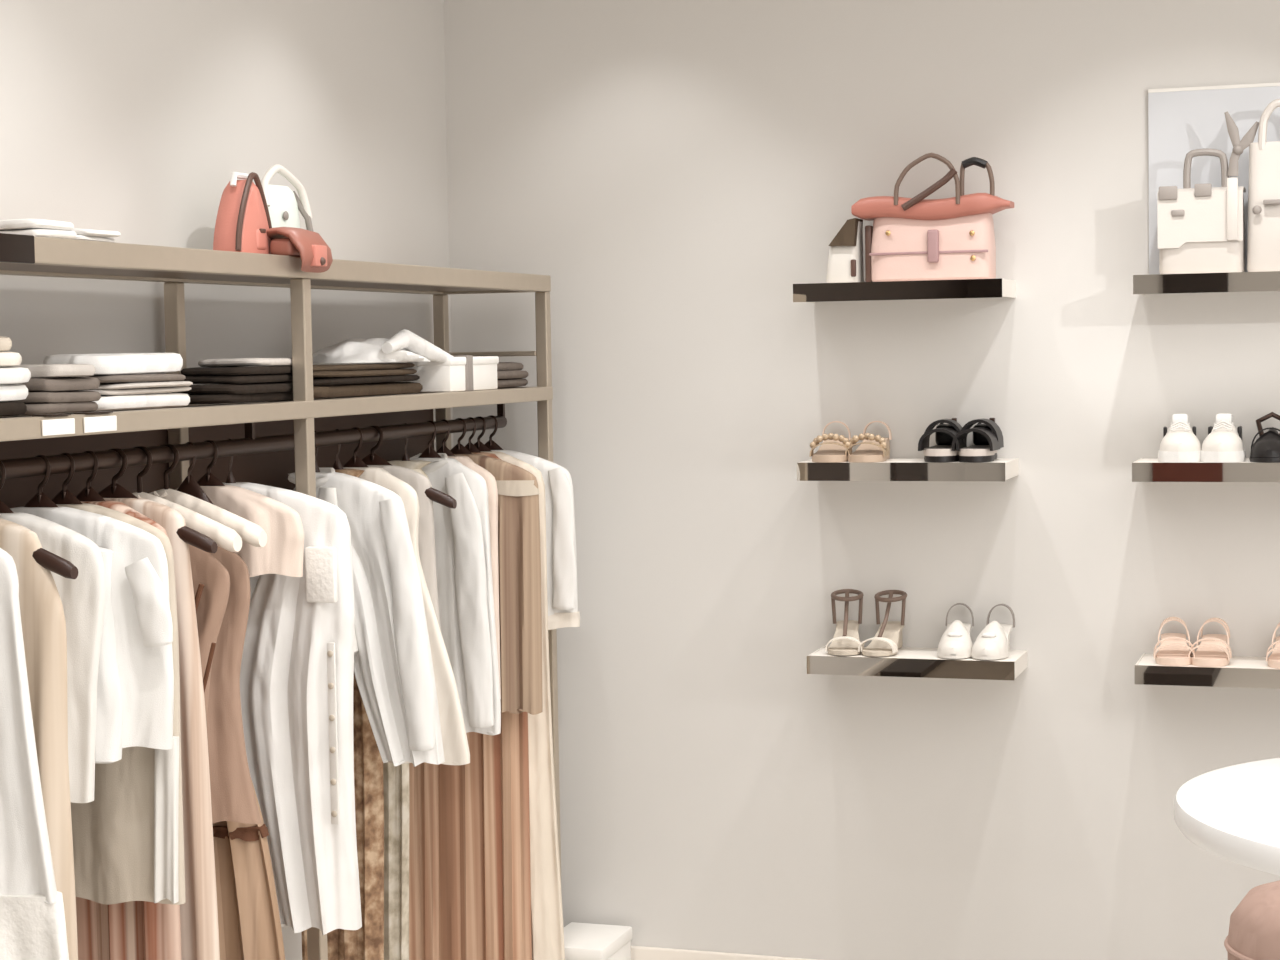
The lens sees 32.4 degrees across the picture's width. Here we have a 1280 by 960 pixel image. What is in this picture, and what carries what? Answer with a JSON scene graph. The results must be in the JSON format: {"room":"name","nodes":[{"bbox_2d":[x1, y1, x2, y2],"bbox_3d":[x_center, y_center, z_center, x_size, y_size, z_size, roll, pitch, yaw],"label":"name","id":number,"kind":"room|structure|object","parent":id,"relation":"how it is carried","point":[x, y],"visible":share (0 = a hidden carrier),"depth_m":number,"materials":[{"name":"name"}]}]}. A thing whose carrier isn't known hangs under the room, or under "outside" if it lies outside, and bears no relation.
{"room":"clothing store","nodes":[
{"label":"clothing store","id":0,"kind":"room"},
{"bbox_2d":[0,0,452,959],"bbox_3d":[-1.756,0.145,1.950,0.100,2.740,7.800,0,4,18],"label":"wall","id":1,"kind":"structure","parent":0,"point":[134,119],"depth_m":4.47,"materials":[{"name":"paint"}]},
{"bbox_2d":[444,0,1279,959],"bbox_3d":[1.863,-0.090,4.900,5.100,2.740,0.100,0,4,18],"label":"wall","id":2,"kind":"structure","parent":0,"point":[673,169],"depth_m":5.30,"materials":[{"name":"paint"}]},
{"bbox_2d":[631,946,820,959],"bbox_3d":[1.874,1.231,4.921,4.885,0.100,0.014,0,4,18],"label":"baseboard","id":3,"kind":"structure","parent":2,"relation":"attached to","point":[637,952],"depth_m":5.50,"materials":[{"name":"paint"}]},
{"bbox_2d":[793,278,1015,302],"bbox_3d":[0.618,-0.440,5.134,0.486,0.042,0.200,0,4,18],"label":"wall shelf","id":4,"kind":"object","parent":2,"relation":"attached to","point":[964,288],"visible":1,"depth_m":5.04,"materials":[{"name":"metal"}]},
{"bbox_2d":[826,218,863,282],"bbox_3d":[0.479,-0.536,5.160,0.081,0.150,0.097,0,4,18],"label":"handbag","id":5,"kind":"object","parent":4,"relation":"on","point":[845,259],"visible":0.91,"depth_m":5.12,"materials":[{"name":"white leather"}]},
{"bbox_2d":[851,153,1013,281],"bbox_3d":[0.680,-0.606,5.092,0.361,0.291,0.146,0,4,18],"label":"satchel","id":6,"kind":"object","parent":4,"relation":"on","point":[917,238],"visible":0.98,"depth_m":5.04,"materials":[{"name":"leather"}]},
{"bbox_2d":[797,458,1018,480],"bbox_3d":[0.628,-0.025,5.157,0.486,0.042,0.200,0,4,18],"label":"wall shelf","id":7,"kind":"object","parent":2,"relation":"attached to","point":[892,469],"visible":0.91,"depth_m":5.07,"materials":[{"name":"metal"}]},
{"bbox_2d":[809,421,851,461],"bbox_3d":[0.457,-0.092,5.210,0.100,0.091,0.185,0,3,13],"label":"sandal","id":8,"kind":"object","parent":7,"relation":"on","point":[833,448],"visible":0.98,"depth_m":5.17,"materials":[{"name":"beige leather"}]},
{"bbox_2d":[845,421,891,461],"bbox_3d":[0.544,-0.092,5.181,0.100,0.091,0.185,0,4,20],"label":"sandal","id":9,"kind":"object","parent":7,"relation":"on","point":[873,448],"visible":1,"depth_m":5.14,"materials":[{"name":"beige leather"}]},
{"bbox_2d":[918,418,966,461],"bbox_3d":[0.708,-0.094,5.126,0.096,0.096,0.185,0,4,16],"label":"sandal","id":10,"kind":"object","parent":7,"relation":"on","point":[945,434],"visible":0.97,"depth_m":5.08,"materials":[{"name":"black leather"}]},
{"bbox_2d":[951,418,1003,461],"bbox_3d":[0.788,-0.094,5.100,0.096,0.096,0.185,0,4,21],"label":"sandal","id":11,"kind":"object","parent":7,"relation":"on","point":[987,437],"visible":1,"depth_m":5.05,"materials":[{"name":"black leather"}]},
{"bbox_2d":[807,645,1027,679],"bbox_3d":[0.653,0.428,5.178,0.486,0.042,0.200,0,4,18],"label":"wall shelf","id":12,"kind":"object","parent":2,"relation":"attached to","point":[908,661],"visible":0.93,"depth_m":5.09,"materials":[{"name":"metal"}]},
{"bbox_2d":[825,589,863,655],"bbox_3d":[0.489,0.337,5.227,0.087,0.139,0.185,0,3,10],"label":"sandal","id":13,"kind":"object","parent":12,"relation":"on","point":[845,641],"visible":1,"depth_m":5.24,"materials":[{"name":"leather"}]},
{"bbox_2d":[858,590,906,656],"bbox_3d":[0.579,0.337,5.197,0.087,0.139,0.185,1,4,24],"label":"sandal","id":14,"kind":"object","parent":12,"relation":"on","point":[887,640],"visible":1,"depth_m":5.21,"materials":[{"name":"leather"}]},
{"bbox_2d":[937,603,973,658],"bbox_3d":[0.741,0.352,5.144,0.085,0.111,0.185,0,3,14],"label":"mule","id":15,"kind":"object","parent":12,"relation":"on","point":[955,643],"visible":0.99,"depth_m":5.09,"materials":[{"name":"white leather"}]},
{"bbox_2d":[971,604,1014,659],"bbox_3d":[0.823,0.352,5.117,0.085,0.111,0.185,0,4,23],"label":"mule","id":16,"kind":"object","parent":12,"relation":"on","point":[993,642],"visible":1,"depth_m":5.07,"materials":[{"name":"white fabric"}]},
{"bbox_2d":[1132,458,1279,481],"bbox_3d":[1.358,-0.023,4.914,0.488,0.042,0.200,0,4,18],"label":"wall shelf","id":17,"kind":"object","parent":2,"relation":"attached to","point":[1143,469],"visible":1,"depth_m":4.85,"materials":[{"name":"metal"}]},
{"bbox_2d":[1157,414,1200,461],"bbox_3d":[1.217,-0.096,4.957,0.100,0.104,0.185,0,3,13],"label":"sneaker","id":18,"kind":"object","parent":17,"relation":"on","point":[1180,443],"visible":1,"depth_m":4.89,"materials":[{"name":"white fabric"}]},
{"bbox_2d":[1201,414,1245,462],"bbox_3d":[1.308,-0.096,4.926,0.100,0.104,0.185,0,4,20],"label":"sneaker","id":19,"kind":"object","parent":17,"relation":"on","point":[1223,443],"visible":1,"depth_m":4.86,"materials":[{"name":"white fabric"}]},
{"bbox_2d":[1249,412,1279,462],"bbox_3d":[1.404,-0.097,4.894,0.090,0.106,0.185,0,4,18],"label":"sandal","id":20,"kind":"object","parent":17,"relation":"on","point":[1266,448],"visible":1,"depth_m":4.84,"materials":[{"name":"black leather"}]},
{"bbox_2d":[1133,271,1279,294],"bbox_3d":[1.355,-0.438,4.888,0.488,0.042,0.200,0,4,18],"label":"wall shelf","id":21,"kind":"object","parent":2,"relation":"attached to","point":[1270,280],"visible":1,"depth_m":4.82,"materials":[{"name":"metal"}]},
{"bbox_2d":[1157,148,1245,273],"bbox_3d":[1.249,-0.597,4.890,0.182,0.278,0.124,0,4,18],"label":"handbag","id":22,"kind":"object","parent":21,"relation":"on","point":[1192,222],"visible":0.95,"depth_m":4.85,"materials":[{"name":"white leather"}]},
{"bbox_2d":[1224,111,1258,239],"bbox_3d":[1.320,-0.669,4.830,0.075,0.285,0.068,0,4,18],"label":"scarf","id":23,"kind":"object","parent":22,"relation":"attached to","point":[1239,146],"visible":1,"depth_m":4.83,"materials":[{"name":"white fabric"}]},
{"bbox_2d":[1148,82,1279,274],"bbox_3d":[1.352,-0.678,4.971,0.396,0.426,0.012,0,4,18],"label":"canvas panel","id":24,"kind":"object","parent":21,"relation":"on","point":[1183,120],"visible":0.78,"depth_m":4.99,"materials":[{"name":"fabric"}]},
{"bbox_2d":[1247,99,1279,271],"bbox_3d":[1.440,-0.647,4.829,0.206,0.378,0.133,0,4,18],"label":"tote bag","id":25,"kind":"object","parent":21,"relation":"on","point":[1263,242],"visible":0.98,"depth_m":4.81,"materials":[{"name":"white leather"}]},
{"bbox_2d":[1134,653,1279,688],"bbox_3d":[1.369,0.430,4.939,0.488,0.042,0.200,0,4,18],"label":"wall shelf","id":26,"kind":"object","parent":2,"relation":"attached to","point":[1241,671],"visible":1,"depth_m":4.88,"materials":[{"name":"metal"}]},
{"bbox_2d":[1153,617,1194,665],"bbox_3d":[1.211,0.363,4.988,0.091,0.091,0.185,0,3,13],"label":"sandal","id":27,"kind":"object","parent":26,"relation":"on","point":[1173,649],"visible":0.99,"depth_m":4.97,"materials":[{"name":"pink leather"}]},
{"bbox_2d":[1188,617,1231,666],"bbox_3d":[1.290,0.363,4.962,0.091,0.091,0.185,0,4,21],"label":"sandal","id":28,"kind":"object","parent":26,"relation":"on","point":[1212,651],"visible":1,"depth_m":4.94,"materials":[{"name":"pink leather"}]},
{"bbox_3d":[0.639,1.569,1.243,5.100,0.100,8.000,0,4,18],"label":"floor","id":29,"kind":"structure","parent":0,"visible":0},
{"bbox_2d":[0,233,561,959],"bbox_3d":[-0.768,0.473,4.206,0.319,1.786,2.645,0,4,18],"label":"clothing rack","id":30,"kind":"object","parent":29,"relation":"on","point":[271,441],"visible":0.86,"depth_m":4.19,"materials":[{"name":"wood"}]},
{"bbox_2d":[0,460,13,512],"bbox_3d":[-1.002,0.055,3.423,0.278,0.177,0.028,0,4,18],"label":"clothes hanger","id":31,"kind":"object","parent":30,"relation":"hanging from","point":[4,508],"visible":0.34,"depth_m":3.41,"materials":[{"name":"metal"}]},
{"bbox_2d":[0,512,105,802],"bbox_3d":[-0.982,0.275,3.431,0.345,0.448,0.076,0,4,18],"label":"long-sleeve top","id":32,"kind":"object","parent":31,"relation":"hanging from","point":[82,597],"visible":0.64,"depth_m":3.38,"materials":[{"name":"white fabric"}]},
{"bbox_2d":[0,401,26,416],"bbox_3d":[-1.025,-0.104,3.289,0.132,0.023,0.225,0,4,18],"label":"sweater","id":33,"kind":"object","parent":30,"relation":"on","point":[10,408],"visible":0.98,"depth_m":3.32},
{"bbox_2d":[0,367,30,401],"bbox_3d":[-1.018,-0.141,3.290,0.142,0.051,0.207,0,4,18],"label":"sweater","id":34,"kind":"object","parent":33,"relation":"on","point":[10,377],"visible":1,"depth_m":3.31,"materials":[{"name":"white fabric"}]},
{"bbox_2d":[0,219,76,238],"bbox_3d":[-0.984,-0.388,3.436,0.185,0.031,0.117,0,4,18],"label":"scarf","id":35,"kind":"object","parent":30,"relation":"on","point":[35,227],"visible":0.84,"depth_m":3.38,"materials":[{"name":"white fabric"}]},
{"bbox_2d":[24,455,57,506],"bbox_3d":[-0.963,0.048,3.538,0.278,0.177,0.028,0,4,18],"label":"clothes hanger","id":36,"kind":"object","parent":30,"relation":"hanging from","point":[40,499],"visible":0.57,"depth_m":3.53,"materials":[{"name":"metal"}]},
{"bbox_2d":[10,506,173,763],"bbox_3d":[-0.918,0.244,3.516,0.411,0.398,0.115,0,4,18],"label":"t-shirt","id":37,"kind":"object","parent":36,"relation":"hanging from","point":[135,684],"visible":0.58,"depth_m":3.47,"materials":[{"name":"white fabric"}]},
{"bbox_2d":[5,391,100,414],"bbox_3d":[-0.955,-0.123,3.498,0.137,0.035,0.178,0,4,18],"label":"sweater","id":38,"kind":"object","parent":30,"relation":"on","point":[37,403],"visible":0.8,"depth_m":3.44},
{"bbox_2d":[19,377,99,391],"bbox_3d":[-0.954,-0.152,3.501,0.133,0.021,0.156,0,4,18],"label":"sweater","id":39,"kind":"object","parent":38,"relation":"on","point":[50,384],"visible":0.77,"depth_m":3.45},
{"bbox_2d":[13,364,95,377],"bbox_3d":[-0.950,-0.173,3.495,0.144,0.021,0.118,0,4,18],"label":"scarf","id":40,"kind":"object","parent":39,"relation":"on","point":[37,370],"visible":0.8,"depth_m":3.44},
{"bbox_2d":[32,414,74,435],"bbox_3d":[-0.896,-0.084,3.351,0.026,0.031,0.086,0,4,18],"label":"price card","id":41,"kind":"object","parent":30,"relation":"attached to","point":[53,426],"visible":1,"depth_m":3.35,"materials":[{"name":"paper"}]},
{"bbox_2d":[32,548,77,578],"bbox_3d":[-1.026,0.060,3.349,0.376,0.177,0.028,0,4,18],"label":"clothes hanger","id":42,"kind":"object","parent":30,"relation":"hanging from","point":[50,561],"visible":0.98,"depth_m":3.29,"materials":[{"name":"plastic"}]},
{"bbox_2d":[0,518,77,959],"bbox_3d":[-1.010,0.657,3.382,0.325,1.205,0.083,0,4,18],"label":"dress","id":43,"kind":"object","parent":42,"relation":"hanging from","point":[43,622],"visible":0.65,"depth_m":3.30,"materials":[{"name":"fabric"}]},
{"bbox_2d":[52,453,81,503],"bbox_3d":[-0.941,0.044,3.605,0.278,0.177,0.028,0,4,18],"label":"clothes hanger","id":44,"kind":"object","parent":30,"relation":"hanging from","point":[64,496],"visible":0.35,"depth_m":3.60,"materials":[{"name":"metal"}]},
{"bbox_2d":[56,503,184,904],"bbox_3d":[-0.910,0.365,3.613,0.367,0.652,0.074,0,4,18],"label":"shirt","id":45,"kind":"object","parent":44,"relation":"hanging from","point":[128,841],"visible":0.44,"depth_m":3.57,"materials":[{"name":"fabric"}]},
{"bbox_2d":[76,451,104,500],"bbox_3d":[-0.919,0.039,3.671,0.271,0.177,0.028,0,4,18],"label":"clothes hanger","id":46,"kind":"object","parent":30,"relation":"hanging from","point":[88,493],"visible":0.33,"depth_m":3.66,"materials":[{"name":"metal"}]},
{"bbox_2d":[76,500,181,959],"bbox_3d":[-0.909,0.642,3.707,0.306,1.216,0.086,0,4,18],"label":"skirt","id":47,"kind":"object","parent":46,"relation":"hanging from","point":[131,930],"visible":0.12,"depth_m":3.67,"materials":[{"name":"fabric"}]},
{"bbox_2d":[74,411,116,432],"bbox_3d":[-0.859,-0.091,3.461,0.026,0.031,0.091,0,4,18],"label":"price card","id":48,"kind":"object","parent":30,"relation":"attached to","point":[102,423],"visible":1,"depth_m":3.45,"materials":[{"name":"paper"}]},
{"bbox_2d":[72,229,120,242],"bbox_3d":[-0.942,-0.392,3.557,0.178,0.023,0.125,0,4,18],"label":"scarf","id":49,"kind":"object","parent":30,"relation":"on","point":[82,234],"visible":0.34,"depth_m":3.51,"materials":[{"name":"white fabric"}]},
{"bbox_2d":[92,393,189,410],"bbox_3d":[-0.881,-0.133,3.721,0.127,0.025,0.298,0,4,18],"label":"shirt","id":50,"kind":"object","parent":30,"relation":"on","point":[151,400],"visible":0.57,"depth_m":3.67,"materials":[{"name":"white fabric"}]},
{"bbox_2d":[78,381,192,394],"bbox_3d":[-0.875,-0.155,3.722,0.145,0.019,0.276,0,4,18],"label":"sweater","id":51,"kind":"object","parent":50,"relation":"on","point":[119,388],"visible":0.8,"depth_m":3.67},
{"bbox_2d":[88,374,185,382],"bbox_3d":[-0.878,-0.171,3.711,0.144,0.013,0.257,0,4,18],"label":"sweater","id":52,"kind":"object","parent":51,"relation":"on","point":[130,377],"visible":0.62,"depth_m":3.65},
{"bbox_2d":[44,353,182,374],"bbox_3d":[-0.885,-0.196,3.707,0.142,0.036,0.277,0,4,18],"label":"shirt","id":53,"kind":"object","parent":52,"relation":"on","point":[117,363],"visible":0.91,"depth_m":3.61,"materials":[{"name":"white fabric"}]},
{"bbox_2d":[98,448,217,552],"bbox_3d":[-0.894,0.034,3.747,0.376,0.177,0.028,0,4,18],"label":"clothes hanger","id":54,"kind":"object","parent":30,"relation":"hanging from","point":[188,535],"visible":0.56,"depth_m":3.71,"materials":[{"name":"metal"}]},
{"bbox_2d":[103,498,219,959],"bbox_3d":[-0.875,0.632,3.779,0.331,1.207,0.081,0,4,18],"label":"dress","id":55,"kind":"object","parent":54,"relation":"hanging from","point":[199,912],"visible":0.24,"depth_m":3.71,"materials":[{"name":"fabric"}]},
{"bbox_2d":[189,544,229,724],"bbox_3d":[-0.857,0.358,3.839,0.327,0.528,0.080,0,4,22],"label":"blouse","id":56,"kind":"object","parent":54,"relation":"hanging from","point":[211,579],"visible":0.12,"depth_m":3.78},
{"bbox_2d":[132,446,241,551],"bbox_3d":[-0.870,0.032,3.818,0.376,0.182,0.051,0,4,18],"label":"hanger","id":57,"kind":"object","parent":30,"relation":"hanging from","point":[225,537],"visible":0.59,"depth_m":3.77,"materials":[{"name":"metal"}]},
{"bbox_2d":[177,442,213,504],"bbox_3d":[-0.815,0.019,3.983,0.200,0.177,0.028,0,4,18],"label":"clothes hanger","id":58,"kind":"object","parent":30,"relation":"hanging from","point":[189,486],"visible":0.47,"depth_m":3.98,"materials":[{"name":"metal"}]},
{"bbox_2d":[212,779,284,959],"bbox_3d":[-0.791,0.633,4.013,0.345,1.177,0.090,0,4,18],"label":"skirt","id":59,"kind":"object","parent":58,"relation":"hanging from","point":[249,923],"visible":0.24,"depth_m":3.98,"materials":[{"name":"fabric"}]},
{"bbox_2d":[148,444,266,546],"bbox_3d":[-0.842,0.027,3.904,0.376,0.182,0.051,0,4,18],"label":"hanger","id":60,"kind":"object","parent":30,"relation":"hanging from","point":[251,533],"visible":0.48,"depth_m":3.87,"materials":[{"name":"metal"}]},
{"bbox_2d":[206,547,260,823],"bbox_3d":[-0.832,0.348,3.926,0.321,0.521,0.080,0,4,18],"label":"blouse","id":61,"kind":"object","parent":60,"relation":"hanging from","point":[233,798],"visible":0.23,"depth_m":3.88,"materials":[{"name":"fabric"}]},
{"bbox_2d":[197,440,224,485],"bbox_3d":[-0.793,0.015,4.050,0.278,0.177,0.028,0,4,18],"label":"clothes hanger","id":62,"kind":"object","parent":30,"relation":"hanging from","point":[208,479],"visible":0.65,"depth_m":4.04,"materials":[{"name":"wood"}]},
{"bbox_2d":[175,485,303,577],"bbox_3d":[-0.776,0.093,4.050,0.343,0.166,0.071,0,4,18],"label":"shirt","id":63,"kind":"object","parent":62,"relation":"hanging from","point":[282,554],"visible":0.48,"depth_m":4.00,"materials":[{"name":"fabric"}]},
{"bbox_2d":[171,382,292,403],"bbox_3d":[-0.750,-0.162,4.104,0.139,0.035,0.316,0,4,18],"label":"sweater","id":64,"kind":"object","parent":30,"relation":"on","point":[269,391],"visible":0.68,"depth_m":3.99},
{"bbox_2d":[181,366,292,383],"bbox_3d":[-0.745,-0.197,4.118,0.147,0.031,0.267,0,4,18],"label":"sweater","id":65,"kind":"object","parent":64,"relation":"on","point":[230,374],"visible":0.82,"depth_m":4.01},
{"bbox_2d":[198,358,291,366],"bbox_3d":[-0.733,-0.222,4.145,0.144,0.015,0.209,0,4,18],"label":"scarf","id":66,"kind":"object","parent":65,"relation":"on","point":[238,361],"visible":0.87,"depth_m":4.05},
{"bbox_2d":[213,172,271,253],"bbox_3d":[-0.729,-0.490,4.059,0.072,0.153,0.140,0,4,18],"label":"handbag","id":67,"kind":"object","parent":30,"relation":"on","point":[243,220],"visible":0.95,"depth_m":4.03,"materials":[{"name":"leather"}]},
{"bbox_2d":[261,164,313,231],"bbox_3d":[-0.739,-0.527,4.353,0.117,0.192,0.215,0,4,18],"label":"bag","id":68,"kind":"object","parent":30,"relation":"on","point":[283,204],"visible":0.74,"depth_m":4.33,"materials":[{"name":"white leather"}]},
{"bbox_2d":[222,482,361,934],"bbox_3d":[-0.674,0.422,4.122,0.307,0.834,0.104,0,4,18],"label":"tunic","id":69,"kind":"object","parent":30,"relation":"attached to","point":[297,670],"visible":0.77,"depth_m":4.08,"materials":[{"name":"white fabric"}]},
{"bbox_2d":[266,227,332,272],"bbox_3d":[-0.634,-0.430,4.115,0.104,0.085,0.123,0,4,18],"label":"clutch","id":70,"kind":"object","parent":30,"relation":"on","point":[315,254],"visible":0.98,"depth_m":4.07,"materials":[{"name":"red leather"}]},
{"bbox_2d":[314,431,319,471],"bbox_3d":[-0.657,-0.011,4.457,0.088,0.177,0.028,0,4,18],"label":"clothes hanger","id":71,"kind":"object","parent":30,"relation":"hanging from","point":[317,469],"visible":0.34,"depth_m":4.45,"materials":[{"name":"wood"}]},
{"bbox_2d":[288,468,444,766],"bbox_3d":[-0.556,0.273,4.433,0.332,0.594,0.113,0,4,18],"label":"blouse","id":72,"kind":"object","parent":71,"relation":"hanging from","point":[394,671],"visible":0.7,"depth_m":4.39,"materials":[{"name":"white fabric"}]},
{"bbox_2d":[332,429,342,469],"bbox_3d":[-0.625,-0.018,4.551,0.116,0.177,0.028,0,4,18],"label":"clothes hanger","id":73,"kind":"object","parent":30,"relation":"hanging from","point":[337,465],"visible":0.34,"depth_m":4.54,"materials":[{"name":"wood"}]},
{"bbox_2d":[301,469,383,959],"bbox_3d":[-0.627,0.651,4.596,0.193,1.348,0.079,0,4,18],"label":"dress","id":74,"kind":"object","parent":73,"relation":"hanging from","point":[367,942],"visible":0.19,"depth_m":4.56,"materials":[{"name":"fabric"}]},
{"bbox_2d":[343,427,367,466],"bbox_3d":[-0.599,-0.023,4.632,0.254,0.177,0.028,0,4,18],"label":"clothes hanger","id":75,"kind":"object","parent":30,"relation":"hanging from","point":[355,461],"visible":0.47,"depth_m":4.62,"materials":[{"name":"wood"}]},
{"bbox_2d":[343,467,469,764],"bbox_3d":[-0.550,0.283,4.635,0.403,0.622,0.072,0,4,18],"label":"long-sleeve top","id":76,"kind":"object","parent":75,"relation":"hanging from","point":[453,731],"visible":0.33,"depth_m":4.59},
{"bbox_2d":[291,382,422,397],"bbox_3d":[-0.607,-0.186,4.541,0.125,0.025,0.556,0,4,18],"label":"trousers","id":77,"kind":"object","parent":30,"relation":"on","point":[382,388],"visible":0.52,"depth_m":4.50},
{"bbox_2d":[287,375,419,385],"bbox_3d":[-0.607,-0.206,4.536,0.142,0.015,0.507,0,4,18],"label":"trousers","id":78,"kind":"object","parent":77,"relation":"on","point":[317,381],"visible":0.55,"depth_m":4.46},
{"bbox_2d":[281,363,416,376],"bbox_3d":[-0.608,-0.226,4.523,0.144,0.025,0.535,0,4,18],"label":"sweater","id":79,"kind":"object","parent":78,"relation":"on","point":[376,369],"visible":0.72,"depth_m":4.47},
{"bbox_2d":[312,329,452,362],"bbox_3d":[-0.575,-0.281,4.697,0.239,0.078,0.383,0,4,18],"label":"shirt","id":80,"kind":"object","parent":79,"relation":"on","point":[404,346],"visible":0.96,"depth_m":4.59,"materials":[{"name":"white fabric"}]},
{"bbox_2d":[402,423,410,460],"bbox_3d":[-0.518,-0.038,4.873,0.088,0.177,0.028,0,4,18],"label":"clothes hanger","id":81,"kind":"object","parent":30,"relation":"hanging from","point":[405,456],"visible":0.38,"depth_m":4.87,"materials":[{"name":"wood"}]},
{"bbox_2d":[383,460,431,959],"bbox_3d":[-0.530,0.658,4.923,0.171,1.404,0.074,0,4,18],"label":"dress","id":82,"kind":"object","parent":81,"relation":"hanging from","point":[396,778],"visible":0.31,"depth_m":4.92,"materials":[{"name":"fabric"}]},
{"bbox_2d":[362,426,456,508],"bbox_3d":[-0.572,-0.028,4.713,0.376,0.177,0.028,0,4,18],"label":"clothes hanger","id":83,"kind":"object","parent":30,"relation":"hanging from","point":[435,495],"visible":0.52,"depth_m":4.67,"materials":[{"name":"wood"}]},
{"bbox_2d":[367,465,440,630],"bbox_3d":[-0.560,0.261,4.727,0.326,0.587,0.068,0,4,18],"label":"knit top","id":84,"kind":"object","parent":83,"relation":"hanging from","point":[417,481],"visible":0.12,"depth_m":4.67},
{"bbox_2d":[418,421,440,457],"bbox_3d":[-0.477,-0.046,4.997,0.248,0.177,0.028,0,4,18],"label":"clothes hanger","id":85,"kind":"object","parent":30,"relation":"hanging from","point":[429,452],"visible":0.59,"depth_m":4.99,"materials":[{"name":"wood"}]},
{"bbox_2d":[410,453,500,734],"bbox_3d":[-0.471,0.259,5.005,0.319,0.638,0.093,0,4,22],"label":"shirt","id":86,"kind":"object","parent":85,"relation":"hanging from","point":[462,533],"visible":0.56,"depth_m":4.94,"materials":[{"name":"white fabric"}]},
{"bbox_2d":[437,419,454,455],"bbox_3d":[-0.452,-0.051,5.072,0.230,0.177,0.028,0,4,18],"label":"clothes hanger","id":87,"kind":"object","parent":30,"relation":"hanging from","point":[443,449],"visible":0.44,"depth_m":5.07,"materials":[{"name":"wood"}]},
{"bbox_2d":[447,455,500,698],"bbox_3d":[-0.447,0.227,5.089,0.262,0.567,0.072,0,4,18],"label":"sleeveless top","id":88,"kind":"object","parent":87,"relation":"hanging from","point":[490,480],"visible":0.18,"depth_m":5.03,"materials":[{"name":"fabric"}]},
{"bbox_2d":[407,355,498,391],"bbox_3d":[-0.418,-0.240,4.951,0.112,0.079,0.281,0,4,18],"label":"gift box","id":89,"kind":"object","parent":30,"relation":"on","point":[464,372],"visible":0.76,"depth_m":4.85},
{"bbox_2d":[450,418,471,453],"bbox_3d":[-0.423,-0.057,5.157,0.278,0.177,0.028,0,4,18],"label":"clothes hanger","id":90,"kind":"object","parent":30,"relation":"hanging from","point":[459,448],"visible":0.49,"depth_m":5.15,"materials":[{"name":"wood"}]},
{"bbox_2d":[454,453,542,714],"bbox_3d":[-0.398,0.242,5.169,0.353,0.607,0.079,0,4,18],"label":"dress","id":91,"kind":"object","parent":90,"relation":"hanging from","point":[519,551],"visible":0.39,"depth_m":5.11,"materials":[{"name":"fabric"}]},
{"bbox_2d":[465,417,480,452],"bbox_3d":[-0.403,-0.061,5.219,0.237,0.177,0.028,0,4,18],"label":"clothes hanger","id":92,"kind":"object","parent":30,"relation":"hanging from","point":[471,447],"visible":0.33,"depth_m":5.21,"materials":[{"name":"wood"}]},
{"bbox_2d":[409,452,531,959],"bbox_3d":[-0.430,0.639,5.274,0.354,1.410,0.073,0,4,18],"label":"skirt","id":93,"kind":"object","parent":92,"relation":"hanging from","point":[470,872],"visible":0.3,"depth_m":5.25,"materials":[{"name":"fabric"}]},
{"bbox_2d":[474,416,490,451],"bbox_3d":[-0.385,-0.064,5.271,0.278,0.177,0.028,0,4,18],"label":"clothes hanger","id":94,"kind":"object","parent":30,"relation":"hanging from","point":[480,446],"visible":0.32,"depth_m":5.26,"materials":[{"name":"wood"}]},
{"bbox_2d":[487,451,564,959],"bbox_3d":[-0.355,0.605,5.305,0.351,1.348,0.082,0,4,18],"label":"dress","id":95,"kind":"object","parent":94,"relation":"hanging from","point":[547,929],"visible":0.28,"depth_m":5.26,"materials":[{"name":"fabric"}]},
{"bbox_2d":[484,415,502,449],"bbox_3d":[-0.362,-0.069,5.342,0.278,0.177,0.028,0,4,18],"label":"clothes hanger","id":96,"kind":"object","parent":30,"relation":"hanging from","point":[490,444],"visible":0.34,"depth_m":5.33,"materials":[{"name":"wood"}]},
{"bbox_2d":[491,449,579,629],"bbox_3d":[-0.324,0.143,5.342,0.384,0.434,0.079,0,4,21],"label":"blouse","id":97,"kind":"object","parent":96,"relation":"hanging from","point":[562,594],"visible":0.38,"depth_m":5.26,"materials":[{"name":"white fabric"}]},
{"bbox_2d":[497,362,527,387],"bbox_3d":[-0.404,-0.250,5.267,0.207,0.061,0.327,0,4,18],"label":"sweater","id":98,"kind":"object","parent":30,"relation":"on","point":[509,374],"visible":0.24,"depth_m":5.26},
{"bbox_2d":[564,922,631,959],"bbox_3d":[-0.132,1.205,5.448,0.167,0.157,0.228,0,4,18],"label":"storage box","id":99,"kind":"object","parent":29,"relation":"on","point":[582,941],"visible":0.73,"depth_m":5.42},
{"bbox_2d":[1174,758,1279,875],"bbox_3d":[1.278,0.935,3.313,0.920,0.900,0.920,0,4,18],"label":"round table","id":100,"kind":"object","parent":29,"relation":"on","point":[1232,813],"visible":1,"depth_m":3.28,"materials":[{"name":"white paint"}]},
{"bbox_2d":[1224,880,1279,959],"bbox_3d":[1.288,1.046,4.109,0.382,0.585,0.382,0,4,18],"label":"pouf","id":101,"kind":"object","parent":29,"relation":"on","point":[1254,926],"visible":1,"depth_m":4.04,"materials":[{"name":"fabric"}]},
{"bbox_3d":[-1.064,0.068,3.235,0.278,0.177,0.028,0,4,18],"label":"clothes hanger","id":102,"kind":"object","parent":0,"visible":0},
{"bbox_2d":[0,548,68,959],"bbox_3d":[-1.012,0.455,3.242,0.409,0.786,0.105,0,4,18],"label":"dress","id":103,"kind":"object","parent":102,"relation":"hanging from","point":[32,914],"visible":1,"depth_m":3.19,"materials":[{"name":"white fabric"}]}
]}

